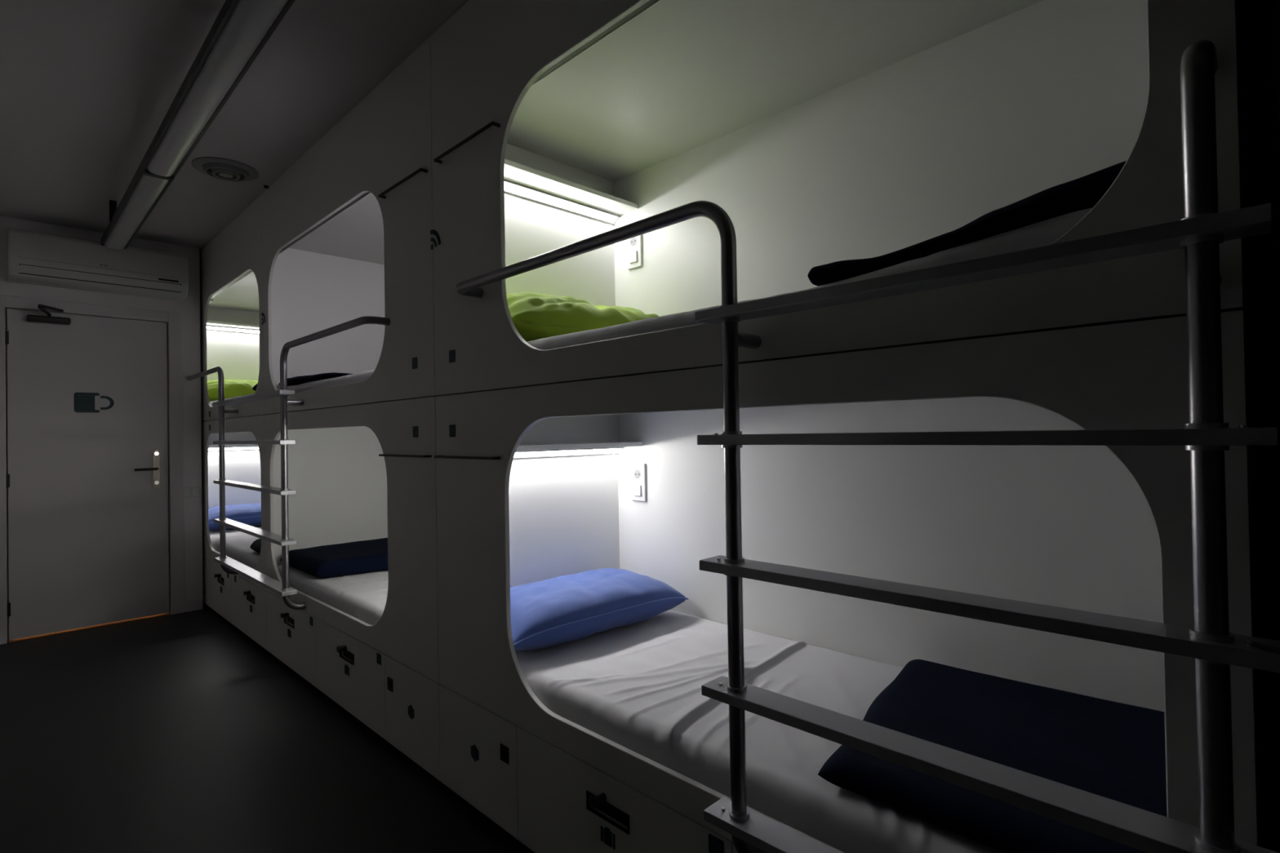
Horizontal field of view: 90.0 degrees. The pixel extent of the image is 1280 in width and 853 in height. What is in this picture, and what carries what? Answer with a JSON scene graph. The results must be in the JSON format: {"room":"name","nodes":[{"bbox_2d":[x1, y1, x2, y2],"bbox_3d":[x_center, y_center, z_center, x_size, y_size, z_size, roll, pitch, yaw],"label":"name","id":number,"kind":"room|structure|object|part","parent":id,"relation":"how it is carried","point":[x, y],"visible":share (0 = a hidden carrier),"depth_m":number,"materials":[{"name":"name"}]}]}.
{"room":"dormitory","nodes":[
{"label":"dormitory","id":0,"kind":"room"},
{"bbox_2d":[0,215,203,614],"bbox_3d":[-3.698,0.015,4.154,0.120,2.600,1.402,-2,-1,45],"label":"wall","id":1,"kind":"structure","parent":0,"point":[189,307],"depth_m":4.54,"materials":[{"name":"paint"}]},
{"bbox_2d":[4,304,168,639],"bbox_3d":[-3.530,0.275,4.134,0.225,2.049,0.804,-2,-1,45],"label":"door","id":2,"kind":"structure","parent":1,"relation":"in","point":[87,476],"depth_m":4.16,"materials":[{"name":"paint"}]},
{"bbox_3d":[-3.691,-0.720,3.986,0.063,0.057,0.213,-1,-1,-11],"label":"closer arm","id":3,"kind":"part","parent":2,"relation":"part of","materials":[{"name":"metal"}]},
{"bbox_3d":[-3.361,0.292,4.357,0.056,0.018,0.134,-2,-1,45],"label":"lever","id":4,"kind":"part","parent":2,"relation":"part of","materials":[{"name":"metal"}]},
{"bbox_3d":[-3.343,0.292,4.420,0.008,0.270,0.038,-2,-1,45],"label":"handle plate","id":5,"kind":"part","parent":2,"relation":"part of","materials":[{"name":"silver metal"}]},
{"bbox_2d":[8,613,169,642],"bbox_3d":[-3.666,1.315,4.281,0.298,0.003,0.800,-2,-1,45],"label":"trim","id":6,"kind":"structure","parent":1,"relation":"attached to","point":[166,614],"depth_m":4.16,"materials":[{"name":"brown wood"}]},
{"bbox_2d":[0,295,185,644],"bbox_3d":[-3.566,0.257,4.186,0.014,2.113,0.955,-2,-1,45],"label":"trim","id":7,"kind":"structure","parent":1,"relation":"attached to","point":[175,349],"depth_m":4.46,"materials":[{"name":"paint"}]},
{"bbox_2d":[7,227,187,301],"bbox_3d":[-3.489,-1.033,4.157,0.214,0.290,0.880,-2,-1,45],"label":"air conditioner","id":8,"kind":"object","parent":1,"relation":"attached to","point":[33,258],"visible":0.98,"depth_m":4.05,"materials":[{"name":"plastic"}]},
{"bbox_2d":[18,263,181,293],"bbox_3d":[-3.417,-0.942,4.092,0.018,0.056,0.797,-2,-1,45],"label":"outlet","id":9,"kind":"object","parent":8,"relation":"attached to","point":[47,272],"depth_m":4.07,"materials":[{"name":"plastic"}]},
{"bbox_2d":[183,487,199,497],"bbox_3d":[-3.196,0.470,4.553,0.015,0.072,0.102,-2,-1,45],"label":"light switch","id":10,"kind":"object","parent":1,"relation":"attached to","point":[188,492],"visible":1,"depth_m":4.55,"materials":[{"name":"white plastic"}]},
{"bbox_2d":[186,599,203,611],"bbox_3d":[-3.631,1.278,4.094,0.012,0.072,1.400,-2,-1,45],"label":"baseboard","id":11,"kind":"structure","parent":1,"relation":"attached to","point":[195,605],"depth_m":4.55,"materials":[{"name":"paint"}]},
{"bbox_2d":[0,0,468,251],"bbox_3d":[-1.248,-1.385,2.331,7.800,0.080,2.470,-2,-1,45],"label":"ceiling","id":12,"kind":"structure","parent":0,"point":[87,86],"depth_m":2.55,"materials":[{"name":"paint"}]},
{"bbox_2d":[101,0,295,249],"bbox_3d":[-1.622,-1.255,2.361,4.878,0.166,0.134,-2,-1,45],"label":"ceiling light","id":13,"kind":"object","parent":12,"relation":"attached to","point":[241,29],"visible":1,"depth_m":2.33,"materials":[{"name":"metal"}]},
{"bbox_2d":[103,171,168,249],"bbox_3d":[-2.791,-1.157,3.522,1.565,0.030,0.100,-2,-1,45],"label":"diffuser","id":14,"kind":"object","parent":13,"relation":"attached to","point":[144,193],"depth_m":3.40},
{"bbox_3d":[-1.659,-1.213,2.321,4.875,0.040,0.012,-2,-1,45],"label":"rail","id":15,"kind":"part","parent":13,"relation":"part of","materials":[{"name":"metal"}]},
{"bbox_2d":[146,0,288,176],"bbox_3d":[-1.053,-1.204,1.802,3.285,0.030,0.100,-2,-1,45],"label":"diffuser","id":16,"kind":"object","parent":13,"relation":"attached to","point":[242,28],"depth_m":2.17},
{"bbox_2d":[191,156,258,182],"bbox_3d":[-2.122,-1.303,3.280,0.290,0.036,0.290,-2,-1,45],"label":"ceiling vent","id":17,"kind":"object","parent":12,"relation":"in","point":[220,168],"visible":1,"depth_m":3.23,"materials":[{"name":"grey plastic"}]},
{"bbox_2d":[0,602,534,852],"bbox_3d":[-1.203,1.284,2.304,7.800,0.060,2.470,-2,-1,45],"label":"floor","id":18,"kind":"structure","parent":0,"point":[180,732],"depth_m":2.41,"materials":[{"name":"grey plastic"}]},
{"bbox_2d":[202,556,231,622],"bbox_3d":[-2.687,1.108,4.641,0.807,0.330,0.734,-2,-1,45],"label":"locker","id":19,"kind":"object","parent":18,"relation":"on","point":[216,583],"visible":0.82,"depth_m":4.38,"materials":[{"name":"white laminate"}]},
{"bbox_3d":[-2.834,1.000,4.293,0.026,0.026,0.034,-2,-1,45],"label":"lock knob","id":20,"kind":"part","parent":19,"relation":"part of","materials":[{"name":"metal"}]},
{"bbox_2d":[200,414,266,590],"bbox_3d":[-2.588,0.447,4.674,2.207,0.984,0.862,-2,-1,45],"label":"pod","id":21,"kind":"object","parent":19,"relation":"on","point":[244,463],"visible":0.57,"depth_m":5.26,"materials":[{"name":"white laminate"}]},
{"bbox_2d":[208,444,257,447],"bbox_3d":[-3.310,0.157,5.392,0.152,0.019,0.822,-2,-1,45],"label":"shelf","id":22,"kind":"object","parent":21,"relation":"attached to","point":[210,445],"depth_m":5.29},
{"bbox_2d":[208,525,261,568],"bbox_3d":[-2.575,0.854,4.675,2.150,0.124,0.811,-2,-1,45],"label":"mattress","id":23,"kind":"object","parent":21,"relation":"in","point":[238,544],"visible":0.13,"depth_m":4.35,"materials":[{"name":"white fabric"}]},
{"bbox_2d":[208,502,261,530],"bbox_3d":[-3.176,0.728,5.259,0.415,0.181,0.795,-2,-1,45],"label":"pillow","id":24,"kind":"object","parent":23,"relation":"on","point":[250,514],"visible":0.29,"depth_m":5.05,"materials":[{"name":"blue fabric"}]},
{"bbox_2d":[249,538,261,553],"bbox_3d":[-2.040,0.743,4.131,0.593,0.078,0.761,-2,-1,45],"label":"blanket","id":25,"kind":"object","parent":23,"relation":"on","point":[255,545],"visible":0.08,"depth_m":3.96,"materials":[{"name":"black fabric"}]},
{"bbox_2d":[199,193,293,421],"bbox_3d":[-2.607,-0.672,4.686,2.207,1.246,0.862,-2,-1,45],"label":"pod","id":26,"kind":"object","parent":21,"relation":"on","point":[232,328],"visible":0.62,"depth_m":4.60,"materials":[{"name":"white laminate"}]},
{"bbox_3d":[-2.904,-0.671,4.386,2.207,1.246,0.015,-2,-1,45],"label":"panel","id":27,"kind":"part","parent":26,"relation":"part of","materials":[{"name":"white laminate"}]},
{"bbox_2d":[209,393,254,406],"bbox_3d":[-2.592,-0.142,4.686,2.150,0.116,0.810,-2,-1,45],"label":"mattress","id":28,"kind":"object","parent":26,"relation":"in","point":[211,402],"visible":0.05,"depth_m":4.26,"materials":[{"name":"white fabric"}]},
{"bbox_2d":[207,379,257,401],"bbox_3d":[-3.186,-0.275,5.262,0.422,0.224,0.805,-2,-1,45],"label":"pillow","id":29,"kind":"object","parent":28,"relation":"on","point":[233,388],"visible":0.2,"depth_m":5.01,"materials":[{"name":"fabric"}]},
{"bbox_2d":[206,320,259,329],"bbox_3d":[-3.327,-0.843,5.403,0.152,0.019,0.822,-2,-1,45],"label":"shelf","id":30,"kind":"object","parent":26,"relation":"attached to","point":[215,325],"depth_m":5.31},
{"bbox_2d":[231,573,266,649],"bbox_3d":[-2.130,1.093,4.089,0.757,0.330,0.734,-2,-1,45],"label":"locker","id":31,"kind":"object","parent":18,"relation":"on","point":[248,600],"visible":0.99,"depth_m":3.82,"materials":[{"name":"white laminate"}]},
{"bbox_3d":[-2.329,0.987,3.793,0.026,0.026,0.034,-2,-1,45],"label":"lock knob","id":32,"kind":"part","parent":31,"relation":"part of","materials":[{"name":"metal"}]},
{"bbox_2d":[264,396,439,683],"bbox_3d":[-1.099,0.406,3.200,1.977,0.984,0.862,-2,-1,45],"label":"pod","id":33,"kind":"object","parent":31,"relation":"on","point":[346,492],"visible":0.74,"depth_m":2.74,"materials":[{"name":"white plastic"}]},
{"bbox_2d":[186,315,390,609],"bbox_3d":[-2.087,0.258,3.489,3.097,1.292,0.119,-2,-1,45],"label":"ladder","id":34,"kind":"object","parent":33,"relation":"attached to","point":[228,565],"visible":1,"depth_m":3.14,"materials":[{"name":"metal"}]},
{"bbox_2d":[277,564,388,625],"bbox_3d":[-1.087,0.816,3.202,1.920,0.120,0.810,-2,-1,45],"label":"mattress","id":35,"kind":"object","parent":33,"relation":"in","point":[362,596],"visible":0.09,"depth_m":3.04,"materials":[{"name":"white fabric"}]},
{"bbox_2d":[280,537,387,577],"bbox_3d":[-1.503,0.725,3.592,0.745,0.088,0.752,-2,-1,45],"label":"blanket","id":36,"kind":"object","parent":35,"relation":"on","point":[371,555],"visible":0.52,"depth_m":3.36,"materials":[{"name":"fabric"}]},
{"bbox_2d":[262,36,476,414],"bbox_3d":[-1.118,-0.713,3.212,1.977,1.246,0.862,-2,-1,45],"label":"pod","id":37,"kind":"object","parent":33,"relation":"on","point":[335,251],"visible":0.61,"depth_m":2.87,"materials":[{"name":"white plastic"}]},
{"bbox_2d":[261,312,265,324],"bbox_3d":[-2.115,-0.608,3.594,0.070,0.070,0.001,-2,-1,45],"label":"sign","id":38,"kind":"object","parent":37,"relation":"attached to","point":[262,313],"visible":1,"depth_m":3.60,"materials":[{"name":"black plastic"}]},
{"bbox_2d":[277,369,374,392],"bbox_3d":[-1.103,-0.182,3.212,1.920,0.116,0.810,-2,-1,45],"label":"mattress","id":39,"kind":"object","parent":37,"relation":"in","point":[361,376],"visible":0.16,"depth_m":2.98,"materials":[{"name":"white fabric"}]},
{"bbox_2d":[278,372,351,386],"bbox_3d":[-1.482,-0.257,3.494,0.929,0.053,0.662,-2,-1,45],"label":"blanket","id":40,"kind":"object","parent":39,"relation":"on","point":[296,380],"visible":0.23,"depth_m":3.23,"materials":[{"name":"black fabric"}]},
{"bbox_2d":[377,168,427,199],"bbox_3d":[-0.873,-0.888,2.345,0.345,0.008,0.027,-2,-1,45],"label":"towel bar","id":41,"kind":"object","parent":37,"relation":"attached to","point":[420,170],"visible":1,"depth_m":2.32,"materials":[{"name":"metal"}]},
{"bbox_2d":[378,453,431,457],"bbox_3d":[-0.865,0.107,2.343,0.370,0.008,0.027,-2,-1,45],"label":"towel bar","id":42,"kind":"object","parent":33,"relation":"attached to","point":[380,455],"visible":1,"depth_m":2.30,"materials":[{"name":"metal"}]},
{"bbox_2d":[266,591,316,687],"bbox_3d":[-1.579,1.078,3.543,0.787,0.330,0.734,-2,-1,45],"label":"locker","id":43,"kind":"object","parent":18,"relation":"on","point":[291,633],"visible":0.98,"depth_m":3.27,"materials":[{"name":"white laminate"}]},
{"bbox_3d":[-1.833,0.973,3.302,0.026,0.026,0.034,-2,-1,45],"label":"lock knob","id":44,"kind":"part","parent":43,"relation":"part of","materials":[{"name":"metal"}]},
{"bbox_2d":[315,617,386,740],"bbox_3d":[-1.028,1.063,2.998,0.757,0.330,0.734,-2,-1,45],"label":"locker","id":45,"kind":"object","parent":18,"relation":"on","point":[351,673],"visible":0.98,"depth_m":2.72,"materials":[{"name":"white laminate"}]},
{"bbox_3d":[-1.288,0.959,2.763,0.026,0.026,0.034,-2,-1,45],"label":"lock knob","id":46,"kind":"part","parent":45,"relation":"part of","materials":[{"name":"metal"}]},
{"bbox_2d":[385,655,439,780],"bbox_3d":[-0.597,1.052,2.588,0.427,0.330,0.710,-2,-1,45],"label":"drawer","id":47,"kind":"object","parent":18,"relation":"on","point":[411,697],"visible":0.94,"depth_m":2.33,"materials":[{"name":"white laminate"}]},
{"bbox_3d":[-0.961,0.992,2.460,0.042,0.048,0.004,-2,-1,45],"label":"lock plate","id":48,"kind":"part","parent":47,"relation":"part of","materials":[{"name":"black plastic"}]},
{"bbox_2d":[439,684,518,839],"bbox_3d":[-0.280,1.043,2.274,0.460,0.330,0.710,-2,-1,45],"label":"drawer","id":49,"kind":"object","parent":18,"relation":"on","point":[478,753],"visible":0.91,"depth_m":2.01,"materials":[{"name":"white laminate"}]},
{"bbox_3d":[-0.404,0.977,1.909,0.042,0.048,0.004,-2,-1,45],"label":"lock plate","id":50,"kind":"part","parent":49,"relation":"part of","materials":[{"name":"black plastic"}]},
{"bbox_2d":[516,725,733,852],"bbox_3d":[0.152,1.031,1.830,0.772,0.330,0.734,-2,-1,45],"label":"locker","id":51,"kind":"object","parent":18,"relation":"on","point":[566,804],"visible":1,"depth_m":1.65,"materials":[{"name":"white laminate"}]},
{"bbox_3d":[-0.102,0.926,1.588,0.026,0.026,0.034,-2,-1,45],"label":"lock knob","id":52,"kind":"part","parent":51,"relation":"part of","materials":[{"name":"metal"}]},
{"bbox_2d":[732,842,737,852],"bbox_3d":[0.708,1.016,1.280,0.787,0.330,0.734,-2,-1,45],"label":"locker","id":53,"kind":"object","parent":18,"relation":"on","point":[734,851],"visible":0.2,"depth_m":1.32,"materials":[{"name":"white laminate"}]},
{"bbox_2d":[435,310,1267,852],"bbox_3d":[0.325,0.368,1.791,2.025,0.984,0.862,-2,-1,45],"label":"pod","id":54,"kind":"object","parent":53,"relation":"on","point":[607,473],"visible":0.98,"depth_m":1.76,"materials":[{"name":"white laminate"}]},
{"bbox_2d":[434,455,500,459],"bbox_3d":[-0.556,0.099,2.037,0.360,0.008,0.027,-2,-1,45],"label":"towel bar","id":55,"kind":"object","parent":54,"relation":"attached to","point":[435,456],"visible":1,"depth_m":2.00,"materials":[{"name":"metal"}]},
{"bbox_2d":[516,441,642,450],"bbox_3d":[-0.333,0.076,2.445,0.152,0.019,0.822,-2,-1,45],"label":"shelf","id":56,"kind":"object","parent":54,"relation":"attached to","point":[523,446],"depth_m":2.52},
{"bbox_3d":[-0.006,0.234,2.694,0.082,0.158,0.011,-2,-1,45],"label":"socket plate","id":57,"kind":"part","parent":54,"relation":"part of","materials":[{"name":"white plastic"}]},
{"bbox_2d":[515,609,1004,852],"bbox_3d":[0.337,0.765,1.792,1.968,0.143,0.811,-2,-1,45],"label":"mattress","id":58,"kind":"object","parent":54,"relation":"in","point":[637,686],"visible":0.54,"depth_m":1.67,"materials":[{"name":"white fabric"}]},
{"bbox_2d":[510,568,688,650],"bbox_3d":[-0.223,0.650,2.333,0.790,0.182,0.396,0,-1,-42],"label":"pillow","id":59,"kind":"object","parent":58,"relation":"on","point":[553,611],"visible":0.8,"depth_m":2.19,"materials":[{"name":"blue fabric"}]},
{"bbox_2d":[817,659,1167,852],"bbox_3d":[0.782,0.677,1.373,0.686,0.061,0.749,-2,-1,45],"label":"blanket","id":60,"kind":"object","parent":58,"relation":"on","point":[1116,751],"visible":0.72,"depth_m":1.28,"materials":[{"name":"fabric"}]},
{"bbox_2d":[430,0,1255,395],"bbox_3d":[0.306,-0.751,1.803,2.025,1.246,0.862,-2,-1,45],"label":"pod","id":61,"kind":"object","parent":54,"relation":"on","point":[825,131],"visible":0.93,"depth_m":1.86,"materials":[{"name":"white laminate"}]},
{"bbox_2d":[430,229,440,249],"bbox_3d":[-0.701,-0.647,2.194,0.070,0.070,0.001,-2,-1,45],"label":"sign","id":62,"kind":"object","parent":61,"relation":"attached to","point":[435,233],"visible":1,"depth_m":2.20,"materials":[{"name":"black plastic"}]},
{"bbox_2d":[433,120,500,164],"bbox_3d":[-0.555,-0.897,2.030,0.360,0.008,0.027,-2,-1,45],"label":"towel bar","id":63,"kind":"object","parent":61,"relation":"attached to","point":[492,123],"visible":1,"depth_m":2.00,"materials":[{"name":"metal"}]},
{"bbox_2d":[503,158,638,215],"bbox_3d":[-0.350,-0.923,2.455,0.152,0.019,0.822,-2,-1,45],"label":"shelf","id":64,"kind":"object","parent":61,"relation":"attached to","point":[518,176],"depth_m":2.49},
{"bbox_3d":[-0.023,-0.749,2.704,0.082,0.158,0.011,-2,-1,45],"label":"socket plate","id":65,"kind":"part","parent":61,"relation":"part of","materials":[{"name":"white plastic"}]},
{"bbox_2d":[527,207,1093,350],"bbox_3d":[0.320,-0.236,1.803,1.968,0.147,0.811,-2,-1,45],"label":"mattress","id":66,"kind":"object","parent":61,"relation":"in","point":[1044,233],"visible":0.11,"depth_m":1.09,"materials":[{"name":"white fabric"}]},
{"bbox_2d":[506,292,658,342],"bbox_3d":[-0.227,-0.357,2.340,0.815,0.233,0.423,0,-1,-43],"label":"pillow","id":67,"kind":"object","parent":66,"relation":"on","point":[535,316],"visible":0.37,"depth_m":2.06,"materials":[{"name":"fabric"}]},
{"bbox_2d":[807,160,1126,286],"bbox_3d":[0.775,-0.334,1.334,0.579,0.095,0.771,-2,-1,45],"label":"blanket","id":68,"kind":"object","parent":66,"relation":"on","point":[1085,192],"visible":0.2,"depth_m":1.01,"materials":[{"name":"black fabric"}]},
{"bbox_2d":[455,40,1279,852],"bbox_3d":[0.089,0.199,1.335,1.766,1.292,0.119,-2,-1,45],"label":"ladder","id":69,"kind":"object","parent":54,"relation":"attached to","point":[1214,648],"visible":1,"depth_m":0.83,"materials":[{"name":"metal"}]},
{"bbox_2d":[1269,0,1279,380],"bbox_3d":[1.562,-0.110,0.648,1.288,2.600,0.920,-2,-1,45],"label":"wall","id":70,"kind":"structure","parent":0,"point":[1274,5],"depth_m":1.01,"materials":[{"name":"paint"}]}
]}

